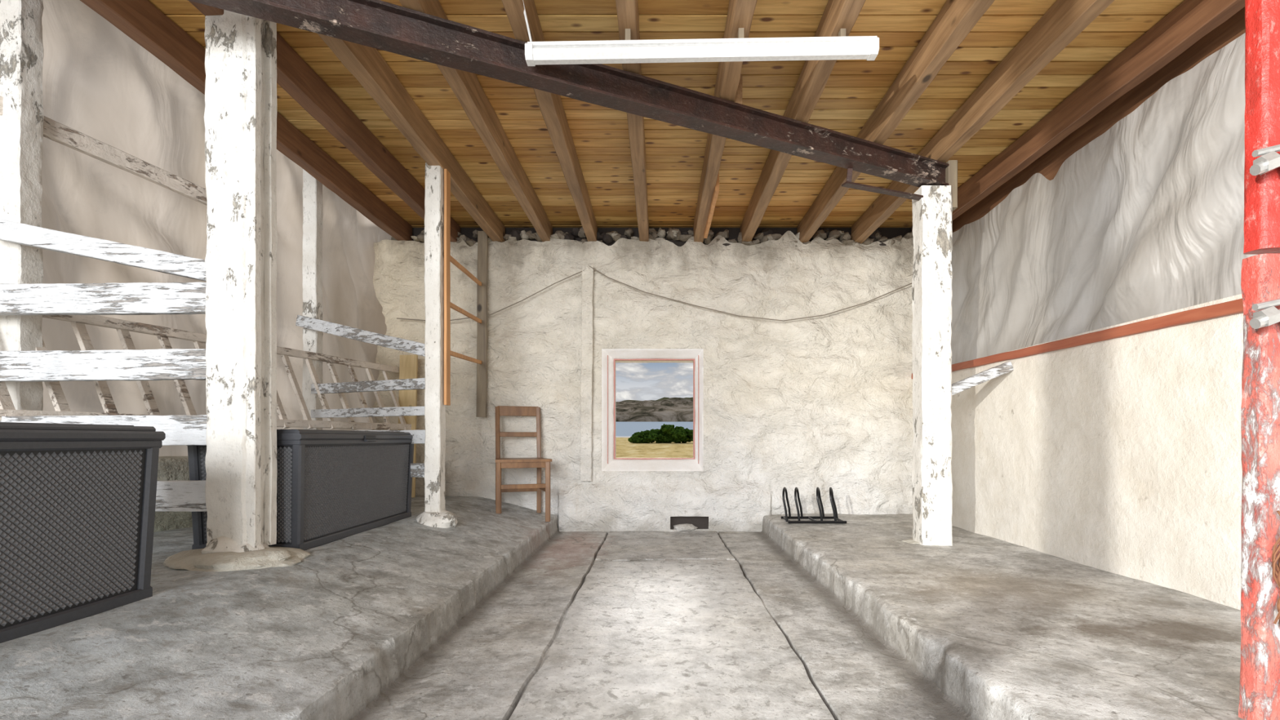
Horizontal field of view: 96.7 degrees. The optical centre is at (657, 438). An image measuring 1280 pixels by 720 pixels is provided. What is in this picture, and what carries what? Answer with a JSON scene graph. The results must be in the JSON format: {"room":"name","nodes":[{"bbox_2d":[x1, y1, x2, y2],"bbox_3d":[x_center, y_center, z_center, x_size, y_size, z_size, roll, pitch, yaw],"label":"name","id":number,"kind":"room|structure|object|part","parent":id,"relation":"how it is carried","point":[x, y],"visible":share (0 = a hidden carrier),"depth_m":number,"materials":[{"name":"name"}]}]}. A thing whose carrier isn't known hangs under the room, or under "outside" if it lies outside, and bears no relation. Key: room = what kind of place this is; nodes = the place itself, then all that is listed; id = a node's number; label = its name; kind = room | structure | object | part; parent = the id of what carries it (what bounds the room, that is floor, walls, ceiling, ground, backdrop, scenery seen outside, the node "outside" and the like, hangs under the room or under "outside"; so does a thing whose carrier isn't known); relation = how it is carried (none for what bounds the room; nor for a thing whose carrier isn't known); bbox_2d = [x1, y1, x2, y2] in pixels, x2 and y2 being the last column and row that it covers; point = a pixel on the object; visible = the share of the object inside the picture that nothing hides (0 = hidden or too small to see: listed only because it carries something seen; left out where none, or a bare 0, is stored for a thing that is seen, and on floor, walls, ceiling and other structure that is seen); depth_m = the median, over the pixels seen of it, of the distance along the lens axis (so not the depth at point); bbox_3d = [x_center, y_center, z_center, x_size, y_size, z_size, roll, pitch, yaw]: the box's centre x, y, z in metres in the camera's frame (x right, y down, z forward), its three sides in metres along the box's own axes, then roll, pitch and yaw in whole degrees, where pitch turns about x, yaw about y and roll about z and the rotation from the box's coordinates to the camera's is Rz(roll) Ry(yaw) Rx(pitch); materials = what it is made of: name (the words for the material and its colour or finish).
{"room":"farm building","nodes":[
{"label":"farm building","id":0,"kind":"room"},
{"bbox_2d":[153,457,192,532],"bbox_3d":[-3.127,0.411,2.361,0.268,0.628,5.740,0,0,15],"label":"wall","id":1,"kind":"structure","parent":0,"point":[176,468],"depth_m":3.24,"materials":[{"name":"paint"}]},
{"bbox_2d":[80,0,412,240],"bbox_3d":[-2.299,-1.856,2.409,0.094,0.183,5.622,0,0,0],"label":"joist","id":2,"kind":"object","parent":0,"point":[140,20],"depth_m":2.82,"materials":[{"name":"brown wood"}]},
{"bbox_2d":[0,495,1244,719],"bbox_3d":[-0.670,0.685,0.988,6.620,0.340,8.375,0,0,0],"label":"floor","id":3,"kind":"structure","parent":0,"point":[508,615],"depth_m":2.08,"materials":[{"name":"concrete"}]},
{"bbox_2d":[0,0,44,410],"bbox_3d":[-2.950,-0.869,2.606,0.173,2.847,0.120,0,0,0],"label":"timber post","id":4,"kind":"object","parent":3,"relation":"on","point":[21,21],"visible":0.61,"depth_m":2.57,"materials":[{"name":"white wood"}]},
{"bbox_2d":[0,96,206,204],"bbox_3d":[-2.890,-1.480,2.825,0.044,0.138,1.296,0,0,15],"label":"wooden rail","id":5,"kind":"object","parent":4,"relation":"attached to","point":[52,130],"depth_m":2.98,"materials":[{"name":"white wood"}]},
{"bbox_2d":[0,315,411,430],"bbox_3d":[-2.653,-0.345,3.400,0.213,0.563,3.354,0,0,15],"label":"rack","id":6,"kind":"object","parent":4,"relation":"attached to","point":[123,327],"visible":0.64,"depth_m":3.20,"materials":[{"name":"white wood"}]},
{"bbox_2d":[0,422,165,643],"bbox_3d":[-1.899,0.242,1.282,0.548,0.568,1.217,0,0,0],"label":"storage box","id":7,"kind":"object","parent":3,"relation":"on","point":[77,501],"visible":1,"depth_m":1.61,"materials":[{"name":"plastic"}]},
{"bbox_3d":[-1.899,-0.012,1.282,0.548,0.060,1.217,0,0,0],"label":"lid","id":8,"kind":"part","parent":7,"relation":"part of","materials":[{"name":"plastic"}]},
{"bbox_2d":[163,8,310,571],"bbox_3d":[-1.816,-0.684,2.418,0.574,2.528,0.426,0,0,0],"label":"timber post","id":9,"kind":"object","parent":3,"relation":"on","point":[240,523],"visible":0.94,"depth_m":2.38,"materials":[{"name":"white wood"}]},
{"bbox_2d":[0,219,207,511],"bbox_3d":[-2.461,-0.326,2.467,1.180,1.280,0.092,0,0,3],"label":"wooden fence","id":10,"kind":"object","parent":9,"relation":"attached to","point":[127,298],"depth_m":2.42,"materials":[{"name":"white wood"}]},
{"bbox_2d":[187,429,413,550],"bbox_3d":[-1.879,0.242,3.192,0.548,0.568,1.227,0,0,0],"label":"storage box","id":11,"kind":"object","parent":3,"relation":"on","point":[332,486],"visible":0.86,"depth_m":2.88,"materials":[{"name":"plastic"}]},
{"bbox_3d":[-1.879,-0.012,3.192,0.548,0.060,1.227,0,0,0],"label":"lid","id":12,"kind":"part","parent":11,"relation":"part of","materials":[{"name":"plastic"}]},
{"bbox_2d":[302,168,323,430],"bbox_3d":[-2.574,-0.784,4.245,0.110,2.671,0.098,0,0,0],"label":"timber post","id":13,"kind":"object","parent":3,"relation":"on","point":[313,282],"visible":0.56,"depth_m":4.20,"materials":[{"name":"white wood"}]},
{"bbox_2d":[398,355,417,497],"bbox_3d":[-2.180,-0.111,4.949,0.171,1.244,0.126,0,0,0],"label":"wooden plank","id":14,"kind":"object","parent":3,"relation":"on","point":[408,364],"visible":0.46,"depth_m":4.96,"materials":[{"name":"beige wood"}]},
{"bbox_2d":[415,162,457,528],"bbox_3d":[-1.448,-0.588,3.725,0.267,2.408,0.249,0,0,0],"label":"timber post","id":15,"kind":"object","parent":3,"relation":"on","point":[437,180],"visible":1,"depth_m":3.69,"materials":[{"name":"white wood"}]},
{"bbox_2d":[296,315,425,477],"bbox_3d":[-2.054,-0.322,3.954,1.222,1.156,0.079,0,0,21],"label":"wooden fence","id":16,"kind":"object","parent":15,"relation":"attached to","point":[417,470],"depth_m":3.88,"materials":[{"name":"white wood"}]},
{"bbox_2d":[450,231,488,417],"bbox_3d":[-1.507,-1.010,4.425,0.098,1.641,1.263,0,0,-5],"label":"ladder","id":17,"kind":"object","parent":15,"relation":"attached to","point":[481,318],"visible":0.9,"depth_m":5.02,"materials":[{"name":"brown wood"}]},
{"bbox_2d":[494,405,551,521],"bbox_3d":[-1.160,0.201,4.814,0.450,0.968,0.460,0,0,-20],"label":"wooden chair","id":18,"kind":"object","parent":3,"relation":"on","point":[539,462],"visible":1,"depth_m":4.88,"materials":[{"name":"brown wood"}]},
{"bbox_2d":[781,487,846,523],"bbox_3d":[1.244,0.535,4.630,0.499,0.277,0.282,0,0,0],"label":"bicycle rack","id":19,"kind":"object","parent":3,"relation":"on","point":[821,517],"visible":1,"depth_m":4.57,"materials":[{"name":"black metal"}]},
{"bbox_2d":[902,160,957,546],"bbox_3d":[1.757,-0.532,3.713,0.305,2.475,0.260,0,0,0],"label":"timber post","id":20,"kind":"object","parent":3,"relation":"on","point":[932,255],"visible":0.94,"depth_m":3.60,"materials":[{"name":"white wood"}]},
{"bbox_2d":[189,0,948,200],"bbox_3d":[-0.043,-1.644,2.845,4.203,0.241,0.142,0,0,-24],"label":"steel beam","id":21,"kind":"structure","parent":20,"relation":"on","point":[380,24],"depth_m":2.67,"materials":[{"name":"brown metal"}]},
{"bbox_2d":[187,0,460,242],"bbox_3d":[-1.862,-1.856,2.409,0.097,0.184,5.625,0,0,0],"label":"joist","id":22,"kind":"object","parent":21,"relation":"on","point":[295,76],"depth_m":3.28,"materials":[{"name":"brown wood"}]},
{"bbox_2d":[317,33,505,241],"bbox_3d":[-1.451,-1.857,2.409,0.099,0.184,5.624,0,0,0],"label":"joist","id":23,"kind":"object","parent":21,"relation":"on","point":[366,65],"depth_m":3.26,"materials":[{"name":"brown wood"}]},
{"bbox_2d":[399,0,552,241],"bbox_3d":[-1.011,-1.857,2.409,0.088,0.183,5.622,0,0,0],"label":"joist","id":24,"kind":"object","parent":21,"relation":"on","point":[467,87],"depth_m":3.36,"materials":[{"name":"brown wood"}]},
{"bbox_2d":[502,0,597,241],"bbox_3d":[-0.590,-1.858,2.411,0.094,0.183,5.622,0,0,0],"label":"joist","id":25,"kind":"object","parent":21,"relation":"on","point":[552,107],"depth_m":3.30,"materials":[{"name":"brown wood"}]},
{"bbox_2d":[615,0,648,241],"bbox_3d":[-0.129,-1.856,2.410,0.099,0.183,5.623,0,0,0],"label":"joist","id":26,"kind":"object","parent":21,"relation":"on","point":[627,11],"depth_m":3.36,"materials":[{"name":"brown wood"}]},
{"bbox_2d":[693,0,757,243],"bbox_3d":[0.377,-1.844,2.409,0.137,0.210,5.618,0,0,0],"label":"joist","id":27,"kind":"object","parent":21,"relation":"on","point":[740,15],"depth_m":3.07,"materials":[{"name":"brown wood"}]},
{"bbox_2d":[740,0,866,241],"bbox_3d":[0.801,-1.857,2.413,0.097,0.183,5.623,0,0,0],"label":"joist","id":28,"kind":"object","parent":21,"relation":"on","point":[814,75],"depth_m":3.01,"materials":[{"name":"brown wood"}]},
{"bbox_2d":[797,0,993,243],"bbox_3d":[1.321,-1.857,2.412,0.090,0.183,5.623,0,0,0],"label":"joist","id":29,"kind":"object","parent":21,"relation":"on","point":[956,19],"depth_m":2.92,"materials":[{"name":"brown wood"}]},
{"bbox_2d":[851,0,1115,243],"bbox_3d":[1.810,-1.857,2.409,0.091,0.184,5.623,0,0,0],"label":"joist","id":30,"kind":"object","parent":21,"relation":"on","point":[1065,20],"depth_m":2.94,"materials":[{"name":"brown wood"}]},
{"bbox_2d":[951,360,1013,395],"bbox_3d":[2.076,-0.386,3.679,0.457,0.231,0.044,0,0,-5],"label":"rail","id":31,"kind":"object","parent":20,"relation":"attached to","point":[1002,369],"visible":0.92,"depth_m":3.66,"materials":[{"name":"white wood"}]},
{"bbox_2d":[1240,0,1279,719],"bbox_3d":[1.493,-0.620,1.345,0.236,2.643,0.112,0,0,0],"label":"gate post","id":32,"kind":"object","parent":3,"relation":"on","point":[1260,619],"visible":1,"depth_m":1.35,"materials":[{"name":"red paint"}]},
{"bbox_3d":[1.454,0.307,1.325,0.051,0.276,0.026,0,0,0],"label":"rusty chain","id":33,"kind":"part","parent":32,"relation":"part of","materials":[{"name":"brown metal"}]},
{"bbox_2d":[373,226,913,533],"bbox_3d":[0.000,-0.540,5.271,5.503,2.860,0.524,0,0,0],"label":"wall","id":34,"kind":"structure","parent":0,"point":[824,402],"depth_m":5.11,"materials":[{"name":"paint"}]},
{"bbox_2d":[580,266,593,481],"bbox_3d":[-0.633,-0.575,5.064,0.116,1.910,0.058,0,0,0],"label":"pipe boxing","id":35,"kind":"object","parent":34,"relation":"attached to","point":[587,277],"visible":1,"depth_m":5.04,"materials":[{"name":"paint"}]},
{"bbox_2d":[607,355,698,463],"bbox_3d":[-0.043,-0.262,5.165,0.829,0.985,0.007,0,0,0],"label":"lining","id":36,"kind":"object","parent":34,"relation":"attached to","point":[607,355],"visible":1,"depth_m":5.16,"materials":[{"name":"red paint"}]},
{"bbox_2d":[613,359,694,459],"bbox_3d":[-0.033,-0.269,5.250,0.749,0.928,0.031,0,0,0],"label":"window","id":37,"kind":"structure","parent":34,"relation":"in","point":[615,360],"depth_m":5.24,"materials":[{"name":"red paint"}]},
{"bbox_2d":[396,264,911,321],"bbox_3d":[-0.032,-1.286,5.039,4.565,0.513,0.029,0,0,0],"label":"electrical cable","id":38,"kind":"object","parent":34,"relation":"attached to","point":[587,267],"visible":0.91,"depth_m":5.04,"materials":[{"name":"plastic"}]},
{"bbox_2d":[951,5,1244,232],"bbox_3d":[2.600,-1.790,2.410,0.044,0.502,5.622,0,0,0],"label":"wooden beam","id":39,"kind":"structure","parent":34,"relation":"attached to","point":[1048,164],"depth_m":3.24,"materials":[{"name":"brown wood"}]},
{"bbox_2d":[147,0,1184,227],"bbox_3d":[0.105,-1.974,2.460,5.070,0.052,5.720,0,0,0],"label":"ceiling","id":40,"kind":"structure","parent":0,"point":[674,154],"depth_m":3.31,"materials":[{"name":"brown wood"}]},
{"bbox_2d":[524,10,879,66],"bbox_3d":[0.189,-1.769,2.137,1.517,0.280,0.736,0,0,0],"label":"fluorescent light","id":41,"kind":"object","parent":40,"relation":"hanging from","point":[628,51],"visible":0.99,"depth_m":2.44,"materials":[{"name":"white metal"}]},
{"bbox_2d":[532,41,871,65],"bbox_3d":[0.190,-1.671,2.470,1.481,0.081,0.064,0,0,0],"label":"diffuser","id":42,"kind":"object","parent":41,"relation":"attached to","point":[543,52],"depth_m":2.45,"materials":[{"name":"white plastic"}]},
{"bbox_2d":[527,35,877,47],"bbox_3d":[0.190,-1.708,2.470,1.500,0.041,0.060,0,0,0],"label":"fluorescent tube","id":43,"kind":"object","parent":41,"relation":"on","point":[841,41],"depth_m":2.44,"materials":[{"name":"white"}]},
{"bbox_2d":[911,0,1244,231],"bbox_3d":[2.370,-1.857,2.411,0.090,0.185,5.625,0,0,0],"label":"joist","id":44,"kind":"object","parent":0,"point":[1188,23],"depth_m":2.98,"materials":[{"name":"brown wood"}]},
{"bbox_2d":[912,293,1244,609],"bbox_3d":[2.392,0.130,2.375,0.215,1.400,5.550,0,0,0],"label":"wall","id":45,"kind":"structure","parent":0,"point":[1122,455],"depth_m":2.83,"materials":[{"name":"beige paint"}]},
{"bbox_2d":[911,297,1244,378],"bbox_3d":[2.284,-0.530,3.000,0.034,0.100,4.202,0,0,0],"label":"trim","id":46,"kind":"structure","parent":45,"relation":"attached to","point":[1236,306],"depth_m":2.79,"materials":[{"name":"wood"}]},
{"bbox_2d":[951,33,1257,364],"bbox_3d":[2.363,-1.129,2.385,0.212,1.157,5.570,0,0,0],"label":"tarpaulin","id":47,"kind":"object","parent":45,"relation":"attached to","point":[1145,219],"visible":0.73,"depth_m":2.92,"materials":[{"name":"white fabric"}]},
{"label":"outside","id":48,"kind":"structure","parent":0,"visible":0},
{"bbox_2d":[615,437,693,457],"bbox_3d":[0.000,0.369,43.050,112.660,1.086,75.000,0,0,0],"label":"meadow","id":49,"kind":"structure","parent":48,"point":[624,448],"depth_m":27.93,"materials":[{"name":"yellow plant"}]},
{"bbox_2d":[627,423,693,443],"bbox_3d":[-0.266,-0.077,44.833,29.464,2.109,4.567,0,0,0],"label":"shrubs","id":50,"kind":"object","parent":49,"relation":"on","point":[667,433],"visible":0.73,"depth_m":43.35,"materials":[{"name":"green plant"}]},
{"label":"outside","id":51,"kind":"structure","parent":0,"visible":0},
{"bbox_2d":[615,422,693,435],"bbox_3d":[0.000,-2.220,117.000,160.000,3.700,44.000,0,0,0],"label":"sea","id":52,"kind":"structure","parent":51,"point":[622,428],"depth_m":120.39,"materials":[{"name":"liquid"}]},
{"bbox_3d":[-3.260,-2.250,2.460,1.680,0.440,5.720,0,0,0],"label":"ceiling","id":53,"kind":"structure","parent":0,"visible":0},
{"bbox_2d":[40,0,391,457],"bbox_3d":[-3.226,-1.085,2.395,0.314,2.730,5.796,0,0,15],"label":"tarpaulin","id":54,"kind":"object","parent":53,"relation":"hanging from","point":[99,83],"visible":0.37,"depth_m":3.29,"materials":[{"name":"beige fabric"}]},
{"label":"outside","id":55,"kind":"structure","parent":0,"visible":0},
{"bbox_2d":[615,397,693,422],"bbox_3d":[0.000,-10.159,184.500,240.000,13.979,90.000,0,0,0],"label":"headland","id":56,"kind":"structure","parent":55,"point":[664,409],"depth_m":149.24,"materials":[{"name":"stone"}]}
]}

